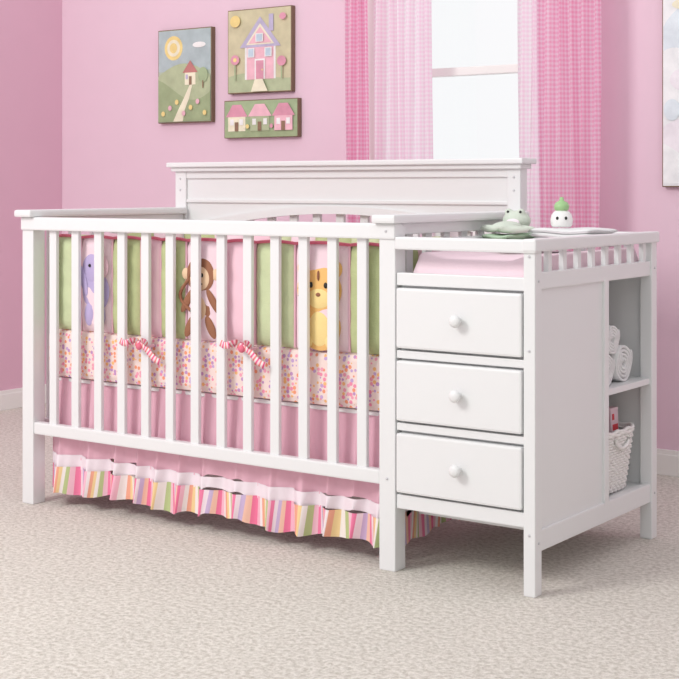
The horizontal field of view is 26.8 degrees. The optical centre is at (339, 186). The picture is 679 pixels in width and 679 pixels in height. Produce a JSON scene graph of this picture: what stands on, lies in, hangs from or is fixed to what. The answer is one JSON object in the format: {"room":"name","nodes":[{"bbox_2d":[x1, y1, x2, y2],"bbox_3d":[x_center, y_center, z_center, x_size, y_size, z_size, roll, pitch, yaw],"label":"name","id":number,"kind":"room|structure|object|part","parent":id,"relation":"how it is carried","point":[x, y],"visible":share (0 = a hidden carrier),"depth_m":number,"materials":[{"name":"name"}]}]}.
{"room":"children's room","nodes":[
{"label":"children's room","id":0,"kind":"room"},
{"bbox_2d":[0,0,61,390],"bbox_3d":[-3.026,-0.250,4.358,0.110,2.500,5.800,0,0,35],"label":"wall","id":1,"kind":"structure","parent":0,"point":[30,30],"depth_m":6.49,"materials":[{"name":"pink paint"}]},
{"bbox_2d":[0,384,45,410],"bbox_3d":[-2.979,0.956,4.316,0.015,0.088,5.785,0,0,35],"label":"baseboard","id":2,"kind":"structure","parent":1,"relation":"attached to","point":[11,398],"depth_m":6.42,"materials":[{"name":"white wood"}]},
{"bbox_2d":[0,403,678,678],"bbox_3d":[-0.361,1.025,2.557,6.500,0.050,5.950,0,0,35],"label":"floor","id":3,"kind":"structure","parent":0,"point":[101,587],"depth_m":3.49,"materials":[{"name":"carpet"}]},
{"bbox_2d":[14,158,658,597],"bbox_3d":[-0.053,0.457,4.303,1.841,1.085,0.824,0,0,35],"label":"crib","id":4,"kind":"object","parent":3,"relation":"on","point":[496,395],"visible":0.9,"depth_m":3.83,"materials":[{"name":"white wood"}]},
{"bbox_2d":[59,329,378,410],"bbox_3d":[-0.213,0.523,4.415,1.280,0.151,0.660,0,0,35],"label":"mattress","id":5,"kind":"object","parent":4,"relation":"in","point":[318,359],"depth_m":4.08,"materials":[{"name":"fabric"}]},
{"bbox_2d":[59,233,434,368],"bbox_3d":[-0.233,0.334,4.390,1.292,0.373,0.732,0,0,35],"label":"bumper cover","id":6,"kind":"object","parent":4,"relation":"attached to","point":[318,246],"depth_m":4.09,"materials":[{"name":"multicoloured fabric"}]},
{"bbox_2d":[52,377,457,547],"bbox_3d":[-0.228,0.782,4.394,1.300,0.365,0.680,0,0,35],"label":"ruffle","id":7,"kind":"object","parent":4,"relation":"hanging from","point":[277,500],"depth_m":4.10,"materials":[{"name":"fabric"}]},
{"bbox_3d":[-0.013,-0.004,4.709,1.295,0.117,0.018,0,0,35],"label":"headboard panel frame","id":8,"kind":"part","parent":4,"relation":"part of","materials":[{"name":"white paint"}]},
{"bbox_3d":[-0.007,0.048,4.717,1.295,0.215,0.022,0,0,35],"label":"headboard panel","id":9,"kind":"part","parent":4,"relation":"part of","materials":[{"name":"white paint"}]},
{"bbox_3d":[-0.013,0.111,4.710,1.295,0.096,0.027,0,0,35],"label":"headboard arch moulding","id":10,"kind":"part","parent":4,"relation":"part of","materials":[{"name":"white paint"}]},
{"bbox_3d":[0.292,0.711,3.571,0.033,0.033,0.032,0,0,35],"label":"drawer knob","id":11,"kind":"part","parent":4,"relation":"part of","materials":[{"name":"white paint"}]},
{"bbox_3d":[0.292,0.524,3.571,0.033,0.033,0.032,0,0,35],"label":"drawer knob","id":12,"kind":"part","parent":4,"relation":"part of","materials":[{"name":"white paint"}]},
{"bbox_3d":[0.292,0.336,3.571,0.033,0.033,0.032,0,0,35],"label":"drawer knob","id":13,"kind":"part","parent":4,"relation":"part of","materials":[{"name":"white paint"}]},
{"bbox_3d":[0.302,0.714,3.597,0.365,0.154,0.026,0,0,35],"label":"drawer","id":14,"kind":"part","parent":4,"relation":"part of","materials":[{"name":"white paint"}]},
{"bbox_3d":[0.302,0.527,3.597,0.365,0.156,0.026,0,0,35],"label":"drawer","id":15,"kind":"part","parent":4,"relation":"part of","materials":[{"name":"white paint"}]},
{"bbox_3d":[0.302,0.339,3.597,0.365,0.156,0.026,0,0,35],"label":"drawer","id":16,"kind":"part","parent":4,"relation":"part of","materials":[{"name":"white paint"}]},
{"bbox_2d":[413,247,638,276],"bbox_3d":[0.525,0.199,3.893,0.342,0.056,0.675,0,0,35],"label":"changing pad","id":17,"kind":"object","parent":4,"relation":"on","point":[437,262],"visible":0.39,"depth_m":3.69,"materials":[{"name":"pink fabric"}]},
{"bbox_2d":[482,233,533,238],"bbox_3d":[0.498,0.150,4.063,0.097,0.038,0.244,0,0,35],"label":"folded blanket","id":18,"kind":"object","parent":17,"relation":"on","point":[517,235],"visible":0.44,"depth_m":3.99,"materials":[{"name":"green fabric"}]},
{"bbox_2d":[480,209,534,232],"bbox_3d":[0.488,0.096,4.050,0.152,0.068,0.166,0,0,35],"label":"frog","id":19,"kind":"object","parent":18,"relation":"on","point":[517,221],"visible":1,"depth_m":4.02,"materials":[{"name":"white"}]},
{"bbox_2d":[529,227,618,246],"bbox_3d":[0.662,0.142,4.026,0.196,0.055,0.194,0,0,35],"label":"folded washcloth","id":20,"kind":"object","parent":17,"relation":"on","point":[539,232],"visible":0.41,"depth_m":3.97,"materials":[{"name":"white fabric"}]},
{"bbox_2d":[550,197,572,226],"bbox_3d":[0.630,0.071,4.047,0.064,0.086,0.066,0,0,35],"label":"figurine","id":21,"kind":"object","parent":20,"relation":"on","point":[561,217],"visible":1,"depth_m":4.03,"materials":[{"name":"white fabric"}]},
{"bbox_3d":[0.596,0.545,3.663,0.024,0.610,0.402,0,0,35],"label":"changer panel","id":22,"kind":"part","parent":4,"relation":"part of","materials":[{"name":"white paint"}]},
{"bbox_2d":[609,355,614,384],"bbox_3d":[0.621,0.499,3.966,0.274,0.087,0.092,0,0,35],"label":"rolled towel","id":23,"kind":"object","parent":4,"relation":"on","point":[611,360],"visible":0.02,"depth_m":3.91,"materials":[{"name":"white fabric"}]},
{"bbox_2d":[609,325,619,353],"bbox_3d":[0.643,0.420,3.996,0.274,0.079,0.083,0,0,35],"label":"rolled towel","id":24,"kind":"object","parent":23,"relation":"on","point":[614,333],"visible":0.11,"depth_m":3.92,"materials":[{"name":"white fabric"}]},
{"bbox_2d":[609,345,632,381],"bbox_3d":[0.685,0.492,4.056,0.274,0.101,0.106,0,0,35],"label":"rolled towel","id":25,"kind":"object","parent":4,"relation":"on","point":[623,357],"visible":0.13,"depth_m":3.97,"materials":[{"name":"white fabric"}]},
{"bbox_2d":[609,406,633,493],"bbox_3d":[0.669,0.713,4.021,0.290,0.267,0.251,0,0,35],"label":"wicker basket","id":26,"kind":"object","parent":4,"relation":"on","point":[620,433],"visible":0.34,"depth_m":3.96,"materials":[{"name":"white wicker"}]},
{"bbox_3d":[0.783,0.708,3.940,0.010,0.036,0.100,0,0,35],"label":"handle","id":27,"kind":"part","parent":26,"relation":"part of","materials":[{"name":"white wicker"}]},
{"bbox_3d":[0.635,0.560,4.070,0.368,0.640,0.310,0,0,35],"label":"changer panel","id":28,"kind":"part","parent":4,"relation":"part of","materials":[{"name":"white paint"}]},
{"bbox_2d":[62,0,678,450],"bbox_3d":[1.307,-0.250,4.923,6.520,2.500,0.140,0,0,35],"label":"wall","id":29,"kind":"structure","parent":0,"point":[116,152],"depth_m":5.96,"materials":[{"name":"pink paint"}]},
{"bbox_2d":[158,26,214,123],"bbox_3d":[-0.672,-0.485,6.221,0.310,0.410,0.037,0,0,35],"label":"canvas","id":30,"kind":"object","parent":29,"relation":"attached to","point":[186,57],"visible":1,"depth_m":6.20,"materials":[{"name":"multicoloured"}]},
{"bbox_2d":[228,5,294,94],"bbox_3d":[-0.333,-0.573,5.979,0.342,0.355,0.038,0,0,35],"label":"canvas","id":31,"kind":"object","parent":29,"relation":"attached to","point":[261,41],"visible":1,"depth_m":5.96,"materials":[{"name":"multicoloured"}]},
{"bbox_2d":[224,98,301,138],"bbox_3d":[-0.327,-0.287,5.977,0.395,0.160,0.035,0,0,35],"label":"canvas","id":32,"kind":"object","parent":29,"relation":"attached to","point":[282,117],"visible":1,"depth_m":5.96,"materials":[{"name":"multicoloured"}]},
{"bbox_2d":[367,0,374,222],"bbox_3d":[0.485,-0.485,5.406,0.980,1.470,0.065,0,0,35],"label":"window frame","id":33,"kind":"structure","parent":29,"relation":"attached to","point":[370,2],"depth_m":5.66,"materials":[{"name":"white"}]},
{"bbox_2d":[432,64,517,236],"bbox_3d":[0.526,-0.475,5.463,0.820,1.350,0.045,0,0,35],"label":"window frame","id":34,"kind":"structure","parent":29,"relation":"in","point":[508,68],"depth_m":5.45,"materials":[{"name":"white wood"}]},
{"bbox_2d":[657,448,678,476],"bbox_3d":[1.266,0.956,4.857,6.310,0.088,0.015,0,0,35],"label":"baseboard","id":35,"kind":"structure","parent":29,"relation":"attached to","point":[667,460],"depth_m":4.94,"materials":[{"name":"white wood"}]},
{"bbox_2d":[662,0,678,186],"bbox_3d":[1.277,-0.370,4.841,0.375,0.740,0.030,0,0,35],"label":"canvas","id":36,"kind":"object","parent":29,"relation":"attached to","point":[670,8],"visible":1,"depth_m":4.92,"materials":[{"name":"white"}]},
{"bbox_3d":[0.464,-1.270,5.341,1.490,0.050,0.155,0,0,35],"label":"curtain rod","id":37,"kind":"object","parent":29,"relation":"attached to","visible":0},
{"bbox_2d":[345,0,433,236],"bbox_3d":[0.188,-0.135,5.475,0.377,2.230,0.074,0,0,35],"label":"window curtain","id":38,"kind":"object","parent":37,"relation":"hanging from","point":[403,102],"visible":0.36,"depth_m":5.48,"materials":[{"name":"pink fabric"}]},
{"bbox_3d":[0.075,-0.135,5.540,0.117,2.230,0.049,0,0,35],"label":"gathered panel","id":39,"kind":"part","parent":38,"relation":"part of","materials":[{"name":"pink fabric"}]},
{"bbox_3d":[0.239,-0.135,5.461,0.277,2.230,0.039,0,0,35],"label":"sheer panel","id":40,"kind":"part","parent":38,"relation":"part of","materials":[{"name":"pink fabric"}]},
{"bbox_2d":[517,0,600,250],"bbox_3d":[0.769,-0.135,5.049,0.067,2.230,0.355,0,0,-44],"label":"window curtain","id":41,"kind":"object","parent":37,"relation":"hanging from","point":[559,41],"visible":0.44,"depth_m":5.03,"materials":[{"name":"pink fabric"}]},
{"bbox_3d":[0.692,-0.135,5.139,0.117,2.230,0.038,0,0,35],"label":"sheer panel","id":42,"kind":"part","parent":41,"relation":"part of","materials":[{"name":"pink fabric"}]}
]}

